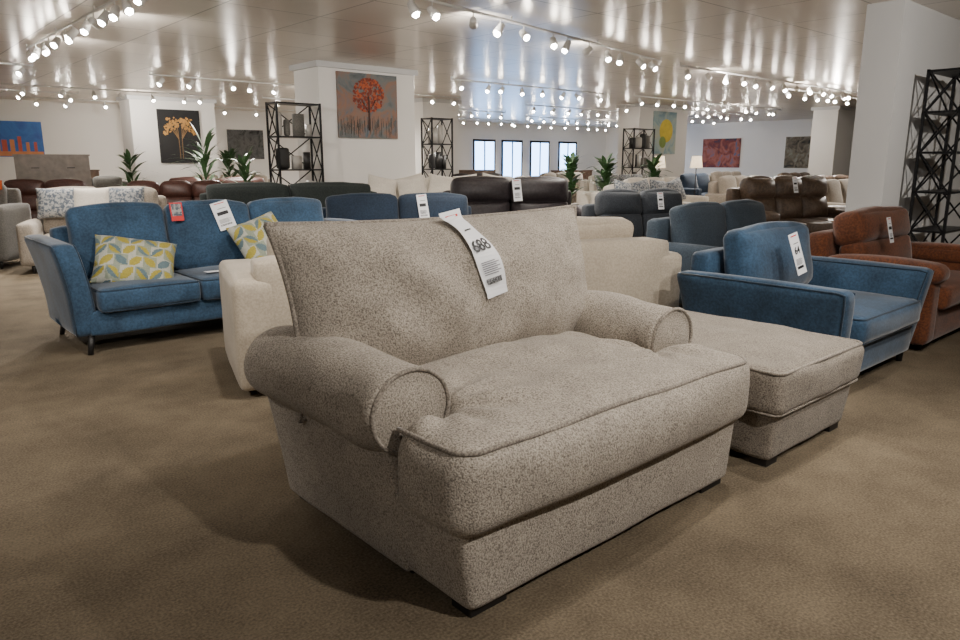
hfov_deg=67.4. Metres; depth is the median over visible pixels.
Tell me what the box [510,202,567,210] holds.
lumbar cushion
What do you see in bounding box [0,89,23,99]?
track light
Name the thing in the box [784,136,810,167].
painting
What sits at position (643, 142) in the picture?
open shelf unit
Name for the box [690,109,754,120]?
track light
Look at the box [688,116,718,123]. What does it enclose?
track light
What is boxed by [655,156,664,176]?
floor lamp
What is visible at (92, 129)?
wall
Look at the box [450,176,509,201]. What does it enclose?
cushion
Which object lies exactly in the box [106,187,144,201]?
throw pillow
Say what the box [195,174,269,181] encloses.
sofa
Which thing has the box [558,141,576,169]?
window
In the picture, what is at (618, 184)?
throw pillow
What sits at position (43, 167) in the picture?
dresser
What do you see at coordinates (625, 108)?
track light
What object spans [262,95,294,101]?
track light
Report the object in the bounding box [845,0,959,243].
column
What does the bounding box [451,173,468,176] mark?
cushion
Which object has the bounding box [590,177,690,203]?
sofa
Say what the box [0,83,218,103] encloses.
track light
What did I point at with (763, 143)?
wall
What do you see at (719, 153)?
painting
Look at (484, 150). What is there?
window
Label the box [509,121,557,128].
track light
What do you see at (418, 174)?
throw pillow
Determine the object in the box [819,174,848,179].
sofa
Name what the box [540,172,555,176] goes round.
cushion
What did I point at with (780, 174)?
cushion
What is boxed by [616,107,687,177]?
column
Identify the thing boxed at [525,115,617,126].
track light
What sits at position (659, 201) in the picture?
cushion
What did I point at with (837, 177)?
cushion
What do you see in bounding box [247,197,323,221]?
cushion
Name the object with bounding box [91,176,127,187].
sofa
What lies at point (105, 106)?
track light
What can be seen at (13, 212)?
armchair
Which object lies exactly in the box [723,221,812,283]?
cushion
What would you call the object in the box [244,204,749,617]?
armchair
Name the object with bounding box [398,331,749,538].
seat cushion
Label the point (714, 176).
cushion
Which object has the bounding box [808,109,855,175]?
wall column
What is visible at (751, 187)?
cushion
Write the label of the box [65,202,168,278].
cushion
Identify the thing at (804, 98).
track light
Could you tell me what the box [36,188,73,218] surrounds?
throw pillow
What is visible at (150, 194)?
cushion
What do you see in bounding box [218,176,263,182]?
cushion
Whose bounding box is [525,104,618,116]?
track light
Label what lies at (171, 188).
cushion
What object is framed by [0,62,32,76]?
track light
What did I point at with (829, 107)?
trim
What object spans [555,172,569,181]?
cushion
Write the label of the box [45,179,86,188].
cushion
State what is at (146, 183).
cushion
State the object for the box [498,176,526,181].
sofa
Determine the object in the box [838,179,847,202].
cushion
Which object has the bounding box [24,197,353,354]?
sofa
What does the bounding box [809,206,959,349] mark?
armchair
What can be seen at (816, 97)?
track light
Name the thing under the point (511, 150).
window
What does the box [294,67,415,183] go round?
wall column
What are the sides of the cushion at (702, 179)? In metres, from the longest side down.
0.679 x 0.633 x 0.258 m
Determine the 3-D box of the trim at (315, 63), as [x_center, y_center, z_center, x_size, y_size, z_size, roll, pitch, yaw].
[-2.382,-4.754,13.733,2.220,0.099,1.020,-11,16,-40]
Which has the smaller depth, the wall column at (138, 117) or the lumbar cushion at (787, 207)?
the lumbar cushion at (787, 207)
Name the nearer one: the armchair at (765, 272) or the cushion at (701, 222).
the armchair at (765, 272)
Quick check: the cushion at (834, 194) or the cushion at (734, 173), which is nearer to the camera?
the cushion at (834, 194)
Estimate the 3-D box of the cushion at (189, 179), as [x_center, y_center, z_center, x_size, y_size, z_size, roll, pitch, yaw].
[-6.179,-2.911,15.528,0.989,0.356,0.314,-4,1,-16]
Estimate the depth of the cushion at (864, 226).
5.71 m
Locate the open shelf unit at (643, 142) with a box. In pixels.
[621,128,654,177]
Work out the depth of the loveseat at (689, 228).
6.75 m
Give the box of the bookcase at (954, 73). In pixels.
[907,67,959,242]
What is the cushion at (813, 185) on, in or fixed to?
on the recliner sofa at (802, 199)
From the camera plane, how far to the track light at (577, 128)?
33.60 m
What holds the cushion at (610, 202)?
on the recliner sofa at (631, 205)
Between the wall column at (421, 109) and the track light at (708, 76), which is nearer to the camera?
the track light at (708, 76)
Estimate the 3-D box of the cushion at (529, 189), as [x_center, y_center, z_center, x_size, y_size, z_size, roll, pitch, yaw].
[0.822,-1.807,10.075,0.839,0.413,0.410,-2,0,-8]
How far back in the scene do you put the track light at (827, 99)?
18.63 m
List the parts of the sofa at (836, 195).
arm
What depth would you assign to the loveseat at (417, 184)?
11.78 m
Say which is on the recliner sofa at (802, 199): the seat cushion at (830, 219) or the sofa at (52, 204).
the seat cushion at (830, 219)
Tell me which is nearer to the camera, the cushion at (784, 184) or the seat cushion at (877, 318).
the seat cushion at (877, 318)
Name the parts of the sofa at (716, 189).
frame, arm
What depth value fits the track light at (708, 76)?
15.02 m
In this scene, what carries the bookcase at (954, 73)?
on the floor
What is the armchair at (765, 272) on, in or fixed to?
on the floor
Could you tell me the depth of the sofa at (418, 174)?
14.42 m
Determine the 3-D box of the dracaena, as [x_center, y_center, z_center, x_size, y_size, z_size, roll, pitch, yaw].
[2.801,-3.018,16.416,1.020,1.558,0.945,0,12,0]
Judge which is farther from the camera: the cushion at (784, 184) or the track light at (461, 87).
the track light at (461, 87)
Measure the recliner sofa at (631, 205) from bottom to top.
1.044 m
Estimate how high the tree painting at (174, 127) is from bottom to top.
1.450 m
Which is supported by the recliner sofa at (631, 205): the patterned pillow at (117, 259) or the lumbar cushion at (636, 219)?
the lumbar cushion at (636, 219)
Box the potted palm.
[167,122,231,182]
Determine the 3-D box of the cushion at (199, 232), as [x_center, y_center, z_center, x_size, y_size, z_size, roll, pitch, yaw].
[-2.317,-0.728,6.198,0.726,0.615,0.259,-11,4,-40]
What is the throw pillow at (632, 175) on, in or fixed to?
on the sofa at (583, 198)
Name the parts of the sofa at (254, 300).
arm, frame, arm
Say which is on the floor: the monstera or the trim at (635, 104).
the monstera
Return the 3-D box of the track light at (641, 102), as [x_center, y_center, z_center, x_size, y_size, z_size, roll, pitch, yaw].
[7.034,-6.333,21.370,8.018,0.289,0.188,-11,16,-40]
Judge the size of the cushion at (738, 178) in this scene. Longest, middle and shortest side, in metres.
0.633 x 0.618 x 0.258 m
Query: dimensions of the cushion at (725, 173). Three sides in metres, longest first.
0.633 x 0.618 x 0.258 m
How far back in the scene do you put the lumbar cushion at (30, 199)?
13.39 m
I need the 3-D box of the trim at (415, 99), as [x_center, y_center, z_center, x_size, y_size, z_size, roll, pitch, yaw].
[-1.378,-6.318,20.861,1.420,0.099,0.920,-11,16,-40]
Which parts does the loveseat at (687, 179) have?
arm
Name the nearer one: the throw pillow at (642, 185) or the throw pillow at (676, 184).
the throw pillow at (642, 185)
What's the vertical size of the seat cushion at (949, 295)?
0.218 m
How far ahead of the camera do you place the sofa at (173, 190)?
12.49 m
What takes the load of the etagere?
on the floor
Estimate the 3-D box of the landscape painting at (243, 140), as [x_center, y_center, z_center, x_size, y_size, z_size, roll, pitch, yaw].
[-8.232,-6.171,25.322,1.300,1.000,0.050,-11,16,-40]
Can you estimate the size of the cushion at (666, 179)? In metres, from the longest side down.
0.624 x 0.622 x 0.250 m
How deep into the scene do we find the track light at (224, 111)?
23.07 m
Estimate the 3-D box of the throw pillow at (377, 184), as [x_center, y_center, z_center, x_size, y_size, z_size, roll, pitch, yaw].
[-1.603,-2.116,11.743,0.500,0.450,0.164,9,-8,-14]
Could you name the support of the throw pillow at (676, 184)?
on the sofa at (675, 184)
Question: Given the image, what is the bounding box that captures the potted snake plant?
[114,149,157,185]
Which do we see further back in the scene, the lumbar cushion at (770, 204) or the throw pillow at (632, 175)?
the throw pillow at (632, 175)
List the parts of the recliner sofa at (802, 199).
frame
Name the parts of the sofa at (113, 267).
frame, arm, arm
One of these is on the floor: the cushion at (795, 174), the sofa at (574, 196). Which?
the sofa at (574, 196)
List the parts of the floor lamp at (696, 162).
lamp shade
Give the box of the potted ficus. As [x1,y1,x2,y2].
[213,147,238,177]
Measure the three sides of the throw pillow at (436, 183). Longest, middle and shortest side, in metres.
0.500 x 0.450 x 0.164 m
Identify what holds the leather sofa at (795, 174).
on the floor
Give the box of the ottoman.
[682,310,863,466]
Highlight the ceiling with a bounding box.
[0,0,959,127]
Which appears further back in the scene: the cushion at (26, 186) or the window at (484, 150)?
the window at (484, 150)
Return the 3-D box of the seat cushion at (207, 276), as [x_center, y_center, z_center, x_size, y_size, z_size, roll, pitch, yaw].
[-2.116,-0.340,6.050,0.721,0.224,0.832,-11,16,-40]
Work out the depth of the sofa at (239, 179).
15.60 m
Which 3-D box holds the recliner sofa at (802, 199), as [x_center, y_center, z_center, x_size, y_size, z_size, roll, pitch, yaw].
[5.011,-1.716,11.449,2.382,1.145,1.055,-6,14,-26]
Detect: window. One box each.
[473,139,495,169]
[501,140,522,177]
[529,141,549,175]
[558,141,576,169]
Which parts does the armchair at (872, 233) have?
frame, arm, arm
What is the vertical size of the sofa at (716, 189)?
1.040 m
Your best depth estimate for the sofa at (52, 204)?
9.19 m
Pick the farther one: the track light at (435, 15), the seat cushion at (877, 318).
the track light at (435, 15)
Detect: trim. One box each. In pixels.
[116,95,216,103]
[289,60,417,75]
[414,98,460,103]
[616,103,690,110]
[811,106,855,110]
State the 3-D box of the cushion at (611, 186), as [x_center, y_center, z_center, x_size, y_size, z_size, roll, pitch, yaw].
[2.362,-2.035,12.292,0.615,0.585,0.251,-11,4,-40]
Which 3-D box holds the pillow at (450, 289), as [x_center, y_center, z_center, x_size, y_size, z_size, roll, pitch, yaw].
[-0.088,-0.106,3.125,1.660,0.710,0.553,-11,2,-40]
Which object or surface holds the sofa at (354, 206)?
on the floor
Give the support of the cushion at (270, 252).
on the sofa at (254, 300)
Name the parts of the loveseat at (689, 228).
frame, arm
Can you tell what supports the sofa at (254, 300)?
on the floor
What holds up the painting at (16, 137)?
attached to the wall at (92, 129)
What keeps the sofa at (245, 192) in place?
on the floor
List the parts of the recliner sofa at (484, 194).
frame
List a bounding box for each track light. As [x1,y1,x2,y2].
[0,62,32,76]
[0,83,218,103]
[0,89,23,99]
[22,96,69,106]
[25,90,58,92]
[26,0,147,61]
[65,91,78,101]
[73,99,118,108]
[149,71,293,93]
[214,105,272,115]
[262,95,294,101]
[407,0,661,71]
[414,94,460,104]
[451,76,604,101]
[459,109,505,118]
[459,116,516,125]
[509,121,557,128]
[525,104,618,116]
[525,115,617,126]
[562,124,597,129]
[620,102,634,111]
[634,93,781,115]
[680,62,857,99]
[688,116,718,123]
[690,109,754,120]
[784,88,793,97]
[800,90,806,100]
[813,92,819,101]
[825,92,840,103]
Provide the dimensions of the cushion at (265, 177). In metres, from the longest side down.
0.624 x 0.622 x 0.250 m
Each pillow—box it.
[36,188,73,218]
[74,187,110,206]
[89,235,176,282]
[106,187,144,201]
[226,211,277,258]
[271,208,586,416]
[368,174,396,195]
[395,175,426,195]
[399,173,421,178]
[427,173,452,192]
[453,174,476,178]
[594,175,603,190]
[610,174,619,182]
[614,179,631,189]
[619,174,630,181]
[631,174,642,177]
[631,179,649,192]
[649,179,666,188]
[665,177,685,199]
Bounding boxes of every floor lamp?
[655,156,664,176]
[690,156,702,194]
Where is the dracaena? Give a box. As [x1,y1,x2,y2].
[585,153,622,192]
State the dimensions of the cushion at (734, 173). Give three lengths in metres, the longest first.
0.624 x 0.622 x 0.250 m
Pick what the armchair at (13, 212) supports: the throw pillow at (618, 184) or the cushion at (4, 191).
the cushion at (4, 191)
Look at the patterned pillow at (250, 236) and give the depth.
6.10 m
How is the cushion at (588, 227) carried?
on the sofa at (254, 300)
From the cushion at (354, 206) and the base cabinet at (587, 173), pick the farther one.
the base cabinet at (587, 173)
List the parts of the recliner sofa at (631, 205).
frame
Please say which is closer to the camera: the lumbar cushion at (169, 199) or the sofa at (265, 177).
the lumbar cushion at (169, 199)
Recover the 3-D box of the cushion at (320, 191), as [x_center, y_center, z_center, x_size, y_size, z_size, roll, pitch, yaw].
[-2.035,-1.549,9.870,1.086,0.683,0.259,-3,1,-12]
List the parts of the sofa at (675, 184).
frame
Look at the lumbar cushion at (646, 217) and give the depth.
8.54 m
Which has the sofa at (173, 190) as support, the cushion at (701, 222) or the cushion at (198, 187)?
the cushion at (198, 187)
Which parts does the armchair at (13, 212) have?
frame, arm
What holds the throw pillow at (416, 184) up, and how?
on the loveseat at (417, 184)
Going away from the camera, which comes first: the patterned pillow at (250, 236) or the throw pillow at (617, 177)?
the patterned pillow at (250, 236)
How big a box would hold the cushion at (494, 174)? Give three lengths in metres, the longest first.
0.624 x 0.622 x 0.250 m
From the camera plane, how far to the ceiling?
11.57 m
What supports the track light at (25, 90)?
attached to the ceiling
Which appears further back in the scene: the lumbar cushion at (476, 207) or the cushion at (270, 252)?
the lumbar cushion at (476, 207)
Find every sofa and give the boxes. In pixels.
[16,186,166,273]
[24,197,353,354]
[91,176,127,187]
[127,180,220,203]
[169,176,263,184]
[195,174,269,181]
[199,182,376,206]
[219,216,681,390]
[322,192,470,219]
[399,173,497,180]
[443,176,582,215]
[451,173,500,176]
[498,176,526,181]
[540,172,582,202]
[576,174,642,204]
[581,188,682,236]
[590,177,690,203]
[623,177,708,201]
[705,175,756,202]
[709,171,740,181]
[726,175,844,233]
[771,172,809,177]
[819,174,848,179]
[825,179,847,205]
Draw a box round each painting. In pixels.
[0,121,44,156]
[156,109,201,162]
[227,129,264,158]
[335,71,397,138]
[651,111,676,153]
[702,138,740,167]
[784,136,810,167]
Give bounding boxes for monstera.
[640,153,670,177]
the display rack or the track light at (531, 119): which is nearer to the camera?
the display rack
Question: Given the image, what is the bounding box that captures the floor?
[0,203,959,639]
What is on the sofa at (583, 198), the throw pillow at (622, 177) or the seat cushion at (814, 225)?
the throw pillow at (622, 177)
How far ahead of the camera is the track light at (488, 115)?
24.59 m
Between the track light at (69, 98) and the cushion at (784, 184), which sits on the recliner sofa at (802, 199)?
the cushion at (784, 184)
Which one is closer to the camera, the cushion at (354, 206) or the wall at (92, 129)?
the cushion at (354, 206)
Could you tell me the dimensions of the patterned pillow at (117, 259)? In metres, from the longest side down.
0.580 x 0.440 x 0.194 m
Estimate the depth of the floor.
2.69 m
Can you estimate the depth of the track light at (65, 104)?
19.47 m
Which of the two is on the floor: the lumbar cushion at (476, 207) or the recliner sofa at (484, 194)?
the recliner sofa at (484, 194)
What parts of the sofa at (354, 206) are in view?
frame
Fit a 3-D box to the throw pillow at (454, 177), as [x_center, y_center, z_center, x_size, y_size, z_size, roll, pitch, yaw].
[-0.268,-2.697,14.482,0.500,0.450,0.164,-9,-4,-13]
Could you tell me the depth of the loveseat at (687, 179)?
20.72 m
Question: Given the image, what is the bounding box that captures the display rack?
[421,117,452,177]
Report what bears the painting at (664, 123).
attached to the column at (635, 117)
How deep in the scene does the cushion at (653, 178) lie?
15.34 m
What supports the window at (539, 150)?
in the wall at (92, 129)
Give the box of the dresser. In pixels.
[12,154,91,185]
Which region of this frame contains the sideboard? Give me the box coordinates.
[90,170,99,178]
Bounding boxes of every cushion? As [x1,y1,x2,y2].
[0,184,7,204]
[4,179,44,194]
[21,195,36,210]
[31,210,36,218]
[43,186,93,232]
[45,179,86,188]
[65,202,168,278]
[88,273,200,312]
[108,186,158,204]
[127,180,159,194]
[160,180,192,197]
[163,199,249,269]
[166,197,191,203]
[169,177,216,184]
[174,265,220,299]
[192,180,220,196]
[206,182,289,204]
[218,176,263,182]
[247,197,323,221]
[248,174,267,181]
[266,237,273,255]
[290,182,370,206]
[325,193,398,219]
[398,192,467,218]
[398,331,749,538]
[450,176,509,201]
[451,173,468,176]
[468,202,509,214]
[488,173,500,175]
[498,176,513,181]
[510,176,567,202]
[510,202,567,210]
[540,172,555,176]
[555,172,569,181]
[574,172,582,189]
[577,216,633,239]
[588,174,601,190]
[594,189,642,215]
[598,214,642,236]
[603,184,613,189]
[623,177,643,182]
[639,188,682,214]
[641,213,668,236]
[644,177,661,182]
[661,177,675,181]
[669,201,726,246]
[680,173,697,188]
[682,310,863,414]
[696,173,709,192]
[710,171,722,181]
[718,176,736,193]
[720,199,765,231]
[722,171,731,175]
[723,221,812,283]
[731,171,740,175]
[734,175,746,187]
[740,175,775,198]
[747,198,776,212]
[772,175,802,197]
[774,197,802,218]
[777,172,791,175]
[780,218,832,233]
[790,172,801,176]
[798,175,827,196]
[800,172,809,175]
[801,196,827,217]
[803,217,833,221]
[819,175,834,179]
[825,179,842,202]
[833,206,909,245]
[834,174,848,179]
[837,288,920,343]
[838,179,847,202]
[839,235,911,257]
[937,270,959,309]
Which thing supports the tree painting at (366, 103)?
attached to the wall column at (352, 160)
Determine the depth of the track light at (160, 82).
15.19 m
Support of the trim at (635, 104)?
attached to the column at (635, 117)
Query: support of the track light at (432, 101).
attached to the ceiling
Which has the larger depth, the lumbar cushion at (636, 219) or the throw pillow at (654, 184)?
the throw pillow at (654, 184)
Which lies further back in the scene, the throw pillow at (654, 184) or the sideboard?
the sideboard
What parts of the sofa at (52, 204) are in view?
arm, frame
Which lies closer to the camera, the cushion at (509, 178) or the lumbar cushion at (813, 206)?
the lumbar cushion at (813, 206)
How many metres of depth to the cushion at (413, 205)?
8.49 m
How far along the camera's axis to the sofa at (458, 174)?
20.66 m
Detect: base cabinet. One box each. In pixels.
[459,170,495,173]
[551,170,592,179]
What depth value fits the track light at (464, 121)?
29.27 m
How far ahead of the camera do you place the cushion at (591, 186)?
18.27 m
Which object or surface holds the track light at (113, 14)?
attached to the ceiling
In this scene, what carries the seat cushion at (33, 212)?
on the loveseat at (27, 187)
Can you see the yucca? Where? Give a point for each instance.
(243, 166)
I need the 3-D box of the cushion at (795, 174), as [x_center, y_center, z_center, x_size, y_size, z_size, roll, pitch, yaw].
[9.641,-4.354,22.109,0.633,0.354,0.313,-11,4,-40]
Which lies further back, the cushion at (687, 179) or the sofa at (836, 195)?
the cushion at (687, 179)
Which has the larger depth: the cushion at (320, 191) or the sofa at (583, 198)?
the sofa at (583, 198)
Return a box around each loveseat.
[4,179,94,218]
[368,173,452,198]
[646,199,765,303]
[680,173,709,195]
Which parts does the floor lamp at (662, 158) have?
lamp shade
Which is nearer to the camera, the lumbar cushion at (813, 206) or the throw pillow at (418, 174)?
the lumbar cushion at (813, 206)
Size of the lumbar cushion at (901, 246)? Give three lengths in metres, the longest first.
1.089 x 0.323 x 0.274 m
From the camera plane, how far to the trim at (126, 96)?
19.83 m
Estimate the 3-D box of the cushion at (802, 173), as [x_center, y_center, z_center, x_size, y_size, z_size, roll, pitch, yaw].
[10.104,-4.441,22.514,0.631,0.357,0.313,-11,4,-40]
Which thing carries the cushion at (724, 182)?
on the sofa at (716, 189)
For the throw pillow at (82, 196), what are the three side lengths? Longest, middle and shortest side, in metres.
0.460 x 0.400 x 0.154 m
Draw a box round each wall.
[0,99,605,185]
[605,119,812,176]
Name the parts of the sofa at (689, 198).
arm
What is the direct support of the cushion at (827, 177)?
on the sofa at (837, 177)
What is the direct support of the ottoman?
on the floor
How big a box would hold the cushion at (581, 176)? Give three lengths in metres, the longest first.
0.624 x 0.622 x 0.250 m
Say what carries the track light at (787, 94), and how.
attached to the ceiling
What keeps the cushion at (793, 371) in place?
on the ottoman
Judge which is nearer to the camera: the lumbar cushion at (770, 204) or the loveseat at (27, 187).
the lumbar cushion at (770, 204)
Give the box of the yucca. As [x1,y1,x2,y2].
[221,147,262,182]
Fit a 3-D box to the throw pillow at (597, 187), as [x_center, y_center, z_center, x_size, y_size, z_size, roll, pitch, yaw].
[3.082,-3.478,18.228,0.460,0.420,0.154,-11,-2,-40]
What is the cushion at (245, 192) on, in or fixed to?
on the sofa at (245, 192)
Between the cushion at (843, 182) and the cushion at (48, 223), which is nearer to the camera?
the cushion at (48, 223)
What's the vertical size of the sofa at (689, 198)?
1.040 m
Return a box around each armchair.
[0,180,31,268]
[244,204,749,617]
[677,221,933,371]
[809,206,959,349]
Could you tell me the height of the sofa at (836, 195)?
1.040 m
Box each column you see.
[119,99,218,184]
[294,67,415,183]
[414,102,458,177]
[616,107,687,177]
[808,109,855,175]
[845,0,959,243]
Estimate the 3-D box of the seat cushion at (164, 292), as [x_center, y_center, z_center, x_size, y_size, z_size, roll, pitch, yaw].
[-2.660,-0.237,5.580,0.721,0.218,0.830,-11,16,-40]
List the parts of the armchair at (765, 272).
frame, arm, arm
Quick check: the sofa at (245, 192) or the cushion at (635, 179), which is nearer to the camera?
the sofa at (245, 192)
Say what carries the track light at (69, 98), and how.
attached to the ceiling
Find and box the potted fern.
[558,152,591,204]
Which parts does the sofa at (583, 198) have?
frame, arm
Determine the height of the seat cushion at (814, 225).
0.223 m
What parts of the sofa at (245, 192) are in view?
frame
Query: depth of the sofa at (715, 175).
25.07 m
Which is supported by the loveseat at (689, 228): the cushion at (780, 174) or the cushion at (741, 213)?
the cushion at (741, 213)

